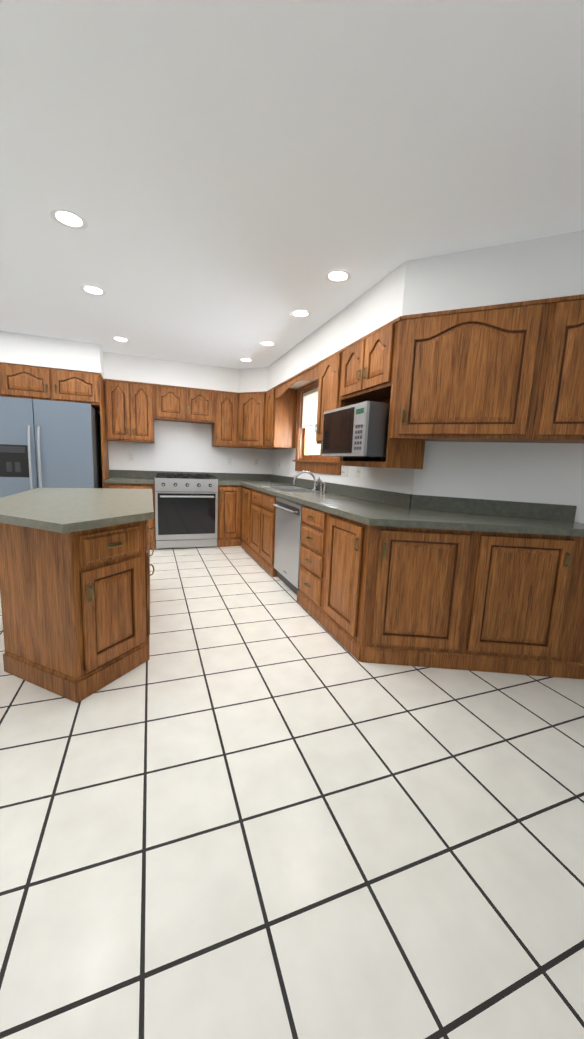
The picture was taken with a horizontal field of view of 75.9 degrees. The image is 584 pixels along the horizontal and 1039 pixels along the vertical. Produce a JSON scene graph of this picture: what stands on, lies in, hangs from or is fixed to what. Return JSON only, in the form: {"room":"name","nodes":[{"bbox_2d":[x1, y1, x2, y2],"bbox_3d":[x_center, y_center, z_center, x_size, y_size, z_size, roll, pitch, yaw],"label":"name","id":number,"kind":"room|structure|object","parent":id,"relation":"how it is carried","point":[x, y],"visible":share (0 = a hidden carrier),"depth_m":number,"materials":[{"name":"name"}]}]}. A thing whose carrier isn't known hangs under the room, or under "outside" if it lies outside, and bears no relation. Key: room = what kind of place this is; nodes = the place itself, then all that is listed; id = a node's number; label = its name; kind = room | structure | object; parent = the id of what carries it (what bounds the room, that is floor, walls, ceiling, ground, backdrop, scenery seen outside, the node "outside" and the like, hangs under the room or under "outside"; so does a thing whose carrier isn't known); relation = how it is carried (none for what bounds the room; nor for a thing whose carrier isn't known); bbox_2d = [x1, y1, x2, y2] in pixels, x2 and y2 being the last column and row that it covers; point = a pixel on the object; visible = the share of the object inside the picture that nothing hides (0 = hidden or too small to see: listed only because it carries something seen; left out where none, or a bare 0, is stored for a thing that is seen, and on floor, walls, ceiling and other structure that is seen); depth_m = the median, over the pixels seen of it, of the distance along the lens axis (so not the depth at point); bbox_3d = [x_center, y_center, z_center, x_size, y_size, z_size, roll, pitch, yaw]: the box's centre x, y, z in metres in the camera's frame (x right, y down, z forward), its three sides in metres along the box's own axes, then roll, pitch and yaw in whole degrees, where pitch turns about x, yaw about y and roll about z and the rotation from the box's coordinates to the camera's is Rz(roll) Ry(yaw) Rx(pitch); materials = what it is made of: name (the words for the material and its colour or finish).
{"room":"kitchen","nodes":[
{"label":"kitchen","id":0,"kind":"room"},
{"bbox_2d":[96,410,272,473],"bbox_3d":[-2.116,-0.913,5.236,4.110,2.430,0.150,-1,9,-21],"label":"wall","id":1,"kind":"structure","parent":0,"point":[181,447],"depth_m":5.36,"materials":[{"name":"white paint"}]},
{"bbox_2d":[0,363,59,400],"bbox_3d":[-2.990,-1.547,4.381,0.570,0.358,0.618,-1,9,-21],"label":"upper cabinet","id":2,"kind":"object","parent":1,"relation":"attached to","point":[32,382],"depth_m":4.10,"materials":[{"name":"brown wood"}]},
{"bbox_2d":[60,369,104,410],"bbox_3d":[-2.594,-1.553,4.530,0.570,0.358,0.618,-1,9,-21],"label":"upper cabinet","id":3,"kind":"object","parent":1,"relation":"attached to","point":[75,386],"depth_m":4.28,"materials":[{"name":"brown wood"}]},
{"bbox_2d":[104,379,135,441],"bbox_3d":[-2.218,-1.394,4.862,0.347,0.743,0.318,-1,9,-21],"label":"upper cabinet","id":4,"kind":"object","parent":1,"relation":"attached to","point":[120,395],"depth_m":4.72,"materials":[{"name":"brown wood"}]},
{"bbox_2d":[128,453,133,460],"bbox_3d":[-2.207,-0.855,5.125,0.075,0.115,0.006,-1,9,-21],"label":"outlet","id":5,"kind":"object","parent":1,"relation":"attached to","point":[130,455],"depth_m":5.12,"materials":[{"name":"white plastic"}]},
{"bbox_2d":[136,382,155,442],"bbox_3d":[-2.006,-1.397,4.941,0.347,0.743,0.318,-1,9,-21],"label":"upper cabinet","id":6,"kind":"object","parent":1,"relation":"attached to","point":[145,392],"depth_m":4.83,"materials":[{"name":"brown wood"}]},
{"bbox_2d":[156,384,191,421],"bbox_3d":[-1.618,-1.559,5.062,0.465,0.428,0.318,-1,9,-21],"label":"upper cabinet","id":7,"kind":"object","parent":1,"relation":"attached to","point":[173,403],"depth_m":4.93,"materials":[{"name":"brown wood"}]},
{"bbox_2d":[192,388,215,423],"bbox_3d":[-1.320,-1.564,5.174,0.464,0.428,0.318,-1,9,-21],"label":"upper cabinet","id":8,"kind":"object","parent":1,"relation":"attached to","point":[203,400],"depth_m":5.06,"materials":[{"name":"brown wood"}]},
{"bbox_2d":[212,390,239,447],"bbox_3d":[-0.922,-1.411,5.320,0.375,0.743,0.374,-1,9,-21],"label":"upper cabinet","id":9,"kind":"object","parent":1,"relation":"attached to","point":[227,422],"depth_m":5.20,"materials":[{"name":"brown wood"}]},
{"bbox_2d":[227,457,231,464],"bbox_3d":[-0.934,-0.876,5.605,0.075,0.115,0.006,-1,9,-21],"label":"outlet","id":10,"kind":"object","parent":1,"relation":"attached to","point":[229,459],"depth_m":5.60,"materials":[{"name":"white plastic"}]},
{"bbox_2d":[236,392,259,448],"bbox_3d":[-0.468,-1.399,5.362,0.618,0.743,0.618,-1,9,-21],"label":"upper cabinet","id":11,"kind":"object","parent":1,"relation":"attached to","point":[248,436],"depth_m":5.17,"materials":[{"name":"brown wood"}]},
{"bbox_2d":[254,458,258,465],"bbox_3d":[-0.551,-0.882,5.749,0.075,0.115,0.006,-1,9,-21],"label":"outlet","id":12,"kind":"object","parent":1,"relation":"attached to","point":[256,462],"depth_m":5.75,"materials":[{"name":"white plastic"}]},
{"bbox_2d":[0,539,583,1038],"bbox_3d":[0.315,0.984,1.832,6.800,0.100,9.030,-1,9,-21],"label":"floor","id":13,"kind":"structure","parent":0,"point":[252,797],"depth_m":1.19,"materials":[{"name":"tile"}]},
{"bbox_2d":[0,396,102,497],"bbox_3d":[-2.774,-0.462,4.373,0.914,1.720,1.002,-1,9,-21],"label":"refrigerator","id":14,"kind":"object","parent":13,"relation":"on","point":[49,444],"visible":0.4,"depth_m":3.93,"materials":[{"name":"grey metal"}]},
{"bbox_2d":[0,494,154,702],"bbox_3d":[-1.354,0.325,2.553,0.776,0.848,1.793,-1,9,-21],"label":"kitchen island","id":15,"kind":"object","parent":13,"relation":"on","point":[75,574],"depth_m":1.88,"materials":[{"name":"wood"}]},
{"bbox_2d":[0,488,153,535],"bbox_3d":[-1.384,-0.109,2.434,0.900,0.038,1.930,-1,9,-21],"label":"island countertop","id":16,"kind":"structure","parent":15,"relation":"on","point":[37,511],"depth_m":1.99,"materials":[{"name":"grey stone"}]},
{"bbox_2d":[105,483,154,549],"bbox_3d":[-2.118,-0.071,4.959,0.564,0.848,0.618,-1,9,-21],"label":"base cabinet","id":17,"kind":"object","parent":13,"relation":"on","point":[107,485],"depth_m":4.70,"materials":[{"name":"brown wood"}]},
{"bbox_2d":[104,470,155,483],"bbox_3d":[-2.094,-0.559,4.874,0.565,0.140,0.616,-1,9,-21],"label":"countertop","id":18,"kind":"structure","parent":17,"relation":"on","point":[115,476],"depth_m":5.07,"materials":[{"name":"laminate"}]},
{"bbox_2d":[154,473,217,548],"bbox_3d":[-1.460,-0.140,5.132,0.784,0.945,0.682,-1,9,-21],"label":"range","id":19,"kind":"object","parent":13,"relation":"on","point":[186,510],"visible":1,"depth_m":4.87,"materials":[{"name":"silver metal"}]},
{"bbox_2d":[217,485,242,546],"bbox_3d":[-0.953,-0.091,5.398,0.344,0.848,0.618,-1,9,-21],"label":"base cabinet","id":20,"kind":"object","parent":13,"relation":"on","point":[229,527],"depth_m":5.11,"materials":[{"name":"brown wood"}]},
{"bbox_2d":[241,486,276,557],"bbox_3d":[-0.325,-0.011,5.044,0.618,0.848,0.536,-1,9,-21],"label":"base cabinet","id":21,"kind":"object","parent":13,"relation":"on","point":[258,510],"depth_m":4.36,"materials":[{"name":"brown wood"}]},
{"bbox_2d":[273,497,301,594],"bbox_3d":[0.187,0.231,3.598,0.631,0.842,0.678,-1,9,-21],"label":"dishwasher","id":22,"kind":"object","parent":13,"relation":"on","point":[288,523],"visible":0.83,"depth_m":3.45,"materials":[{"name":"grey metal"}]},
{"bbox_2d":[297,505,324,619],"bbox_3d":[0.428,0.321,3.060,0.618,0.848,0.501,-1,9,-21],"label":"base cabinet","id":23,"kind":"object","parent":13,"relation":"on","point":[309,590],"depth_m":2.94,"materials":[{"name":"brown wood"}]},
{"bbox_2d":[317,512,364,658],"bbox_3d":[0.611,0.402,2.579,0.618,0.848,0.540,-1,9,-21],"label":"base cabinet","id":24,"kind":"object","parent":13,"relation":"on","point":[342,539],"depth_m":2.46,"materials":[{"name":"brown wood"}]},
{"bbox_2d":[357,524,583,678],"bbox_3d":[1.106,0.472,2.252,1.313,0.848,0.667,-1,9,-21],"label":"base cabinet","id":25,"kind":"object","parent":13,"relation":"on","point":[500,602],"depth_m":2.17,"materials":[{"name":"brown wood"}]},
{"bbox_2d":[228,473,551,534],"bbox_3d":[0.152,-0.295,3.739,0.660,0.140,4.392,-1,9,-21],"label":"countertop","id":26,"kind":"structure","parent":25,"relation":"on","point":[371,507],"depth_m":2.56,"materials":[{"name":"laminate"}]},
{"bbox_2d":[263,486,319,491],"bbox_3d":[-0.037,-0.251,4.215,0.428,0.195,0.708,-1,9,-21],"label":"sink","id":27,"kind":"object","parent":26,"relation":"in","point":[289,488],"visible":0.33,"depth_m":4.22,"materials":[{"name":"silver metal"}]},
{"bbox_2d":[293,471,326,491],"bbox_3d":[0.200,-0.422,4.092,0.252,0.207,0.404,-1,9,-21],"label":"faucet","id":28,"kind":"object","parent":26,"relation":"on","point":[315,483],"visible":1,"depth_m":4.18,"materials":[{"name":"silver metal"}]},
{"bbox_2d":[448,497,583,536],"bbox_3d":[1.379,-0.042,2.405,0.688,0.140,0.988,-1,9,-21],"label":"countertop","id":29,"kind":"structure","parent":25,"relation":"on","point":[563,516],"depth_m":2.33,"materials":[{"name":"laminate"}]},
{"bbox_2d":[0,0,583,368],"bbox_3d":[0.416,-1.516,1.452,6.800,0.100,9.030,-1,9,-21],"label":"ceiling","id":30,"kind":"structure","parent":0,"point":[231,182],"depth_m":1.53,"materials":[{"name":"white paint"}]},
{"bbox_2d":[50,209,87,229],"bbox_3d":[-1.196,-1.610,2.010,0.175,0.002,0.175,-2,10,-27],"label":"recessed light","id":31,"kind":"object","parent":30,"relation":"in","point":[68,219],"depth_m":2.01,"materials":[{"name":"white"}]},
{"bbox_2d":[80,285,105,295],"bbox_3d":[-1.522,-1.754,2.869,0.175,0.002,0.175,-2,10,-27],"label":"recessed light","id":32,"kind":"object","parent":30,"relation":"in","point":[92,290],"depth_m":2.87,"materials":[{"name":"white"}]},
{"bbox_2d":[112,337,128,341],"bbox_3d":[-1.853,-1.948,4.053,0.175,0.002,0.175,-2,10,-27],"label":"recessed light","id":33,"kind":"object","parent":30,"relation":"in","point":[119,339],"depth_m":4.05,"materials":[{"name":"white"}]},
{"bbox_2d":[239,358,252,361],"bbox_3d":[-0.574,-1.992,4.683,0.175,0.002,0.175,-2,10,-27],"label":"recessed light","id":34,"kind":"object","parent":30,"relation":"in","point":[243,359],"depth_m":4.69,"materials":[{"name":"white"}]},
{"bbox_2d":[259,341,275,346],"bbox_3d":[-0.261,-1.875,3.998,0.175,0.002,0.175,-6,12,-44],"label":"recessed light","id":35,"kind":"object","parent":30,"relation":"in","point":[265,343],"depth_m":4.00,"materials":[{"name":"white"}]},
{"bbox_2d":[290,310,310,317],"bbox_3d":[0.071,-1.733,3.152,0.175,0.002,0.175,-2,10,-27],"label":"recessed light","id":36,"kind":"object","parent":30,"relation":"in","point":[295,313],"depth_m":3.15,"materials":[{"name":"white"}]},
{"bbox_2d":[325,270,350,282],"bbox_3d":[0.307,-1.624,2.502,0.175,0.002,0.175,-2,10,-27],"label":"recessed light","id":37,"kind":"object","parent":30,"relation":"in","point":[335,276],"depth_m":2.50,"materials":[{"name":"white"}]},
{"bbox_2d":[0,230,583,392],"bbox_3d":[-0.726,-1.587,3.007,5.158,0.313,4.730,-1,9,-21],"label":"soffit","id":38,"kind":"structure","parent":0,"point":[540,268],"depth_m":2.50,"materials":[{"name":"white paint"}]},
{"bbox_2d":[272,385,414,493],"bbox_3d":[0.360,-0.669,4.292,0.150,2.430,3.406,-1,9,-21],"label":"wall","id":39,"kind":"structure","parent":0,"point":[400,480],"depth_m":3.40,"materials":[{"name":"white paint"}]},
{"bbox_2d":[260,386,297,449],"bbox_3d":[-0.189,-1.328,4.971,0.374,0.743,0.437,-1,9,-21],"label":"upper cabinet","id":40,"kind":"object","parent":39,"relation":"attached to","point":[278,405],"depth_m":4.80,"materials":[{"name":"brown wood"}]},
{"bbox_2d":[292,379,341,474],"bbox_3d":[0.339,-1.049,4.256,0.198,1.030,1.290,-1,9,-21],"label":"window","id":41,"kind":"structure","parent":39,"relation":"in","point":[308,462],"depth_m":4.60,"materials":[{"name":"brown wood"}]},
{"bbox_2d":[301,388,317,427],"bbox_3d":[0.329,-1.280,4.214,0.033,0.418,1.072,-1,9,-21],"label":"window shade","id":42,"kind":"object","parent":41,"relation":"attached to","point":[310,406],"visible":0.38,"depth_m":4.48,"materials":[{"name":"white fabric"}]},
{"bbox_2d":[315,350,359,443],"bbox_3d":[0.455,-1.056,3.353,0.318,0.743,0.448,-1,9,-21],"label":"upper cabinet","id":43,"kind":"object","parent":39,"relation":"attached to","point":[327,369],"depth_m":3.29,"materials":[{"name":"brown wood"}]},
{"bbox_2d":[341,466,347,475],"bbox_3d":[0.515,-0.486,3.660,0.007,0.115,0.120,-1,9,-21],"label":"outlet","id":44,"kind":"object","parent":39,"relation":"attached to","point":[344,468],"depth_m":3.66,"materials":[{"name":"white plastic"}]},
{"bbox_2d":[356,466,360,477],"bbox_3d":[0.602,-0.436,3.420,0.014,0.115,0.075,-1,9,-21],"label":"outlet","id":45,"kind":"object","parent":39,"relation":"attached to","point":[358,469],"depth_m":3.42,"materials":[{"name":"white plastic"}]},
{"bbox_2d":[336,341,383,402],"bbox_3d":[0.616,-1.155,2.919,0.318,0.403,0.431,-1,9,-21],"label":"upper cabinet","id":46,"kind":"object","parent":39,"relation":"attached to","point":[348,353],"depth_m":2.97,"materials":[{"name":"brown wood"}]},
{"bbox_2d":[352,319,395,401],"bbox_3d":[0.720,-1.110,2.647,0.318,0.403,0.430,-1,9,-21],"label":"upper cabinet","id":47,"kind":"object","parent":39,"relation":"attached to","point":[375,351],"depth_m":2.60,"materials":[{"name":"brown wood"}]},
{"bbox_2d":[322,401,389,461],"bbox_3d":[0.568,-0.635,2.837,0.446,0.384,0.660,-1,9,-21],"label":"microwave","id":48,"kind":"object","parent":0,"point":[358,430],"visible":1,"depth_m":2.56,"materials":[{"name":"silver metal"}]},
{"bbox_2d":[413,441,583,523],"bbox_3d":[2.358,-0.258,2.120,3.168,2.430,0.150,6,9,24],"label":"wall","id":49,"kind":"structure","parent":0,"point":[548,473],"depth_m":2.46,"materials":[{"name":"white paint"}]},
{"bbox_2d":[387,302,519,441],"bbox_3d":[0.897,-0.865,2.216,0.298,0.743,0.606,-1,9,-21],"label":"upper cabinet","id":50,"kind":"object","parent":49,"relation":"attached to","point":[510,372],"depth_m":2.25,"materials":[{"name":"brown wood"}]},
{"bbox_2d":[488,298,559,442],"bbox_3d":[1.253,-0.871,2.351,0.464,0.743,0.606,-1,9,-21],"label":"upper cabinet","id":51,"kind":"object","parent":49,"relation":"attached to","point":[532,320],"depth_m":2.10,"materials":[{"name":"brown wood"}]},
{"bbox_2d":[532,294,583,442],"bbox_3d":[1.715,-0.812,2.091,0.632,0.743,0.632,-1,9,-21],"label":"upper cabinet","id":52,"kind":"object","parent":49,"relation":"attached to","point":[560,404],"depth_m":2.03,"materials":[{"name":"brown wood"}]}
]}

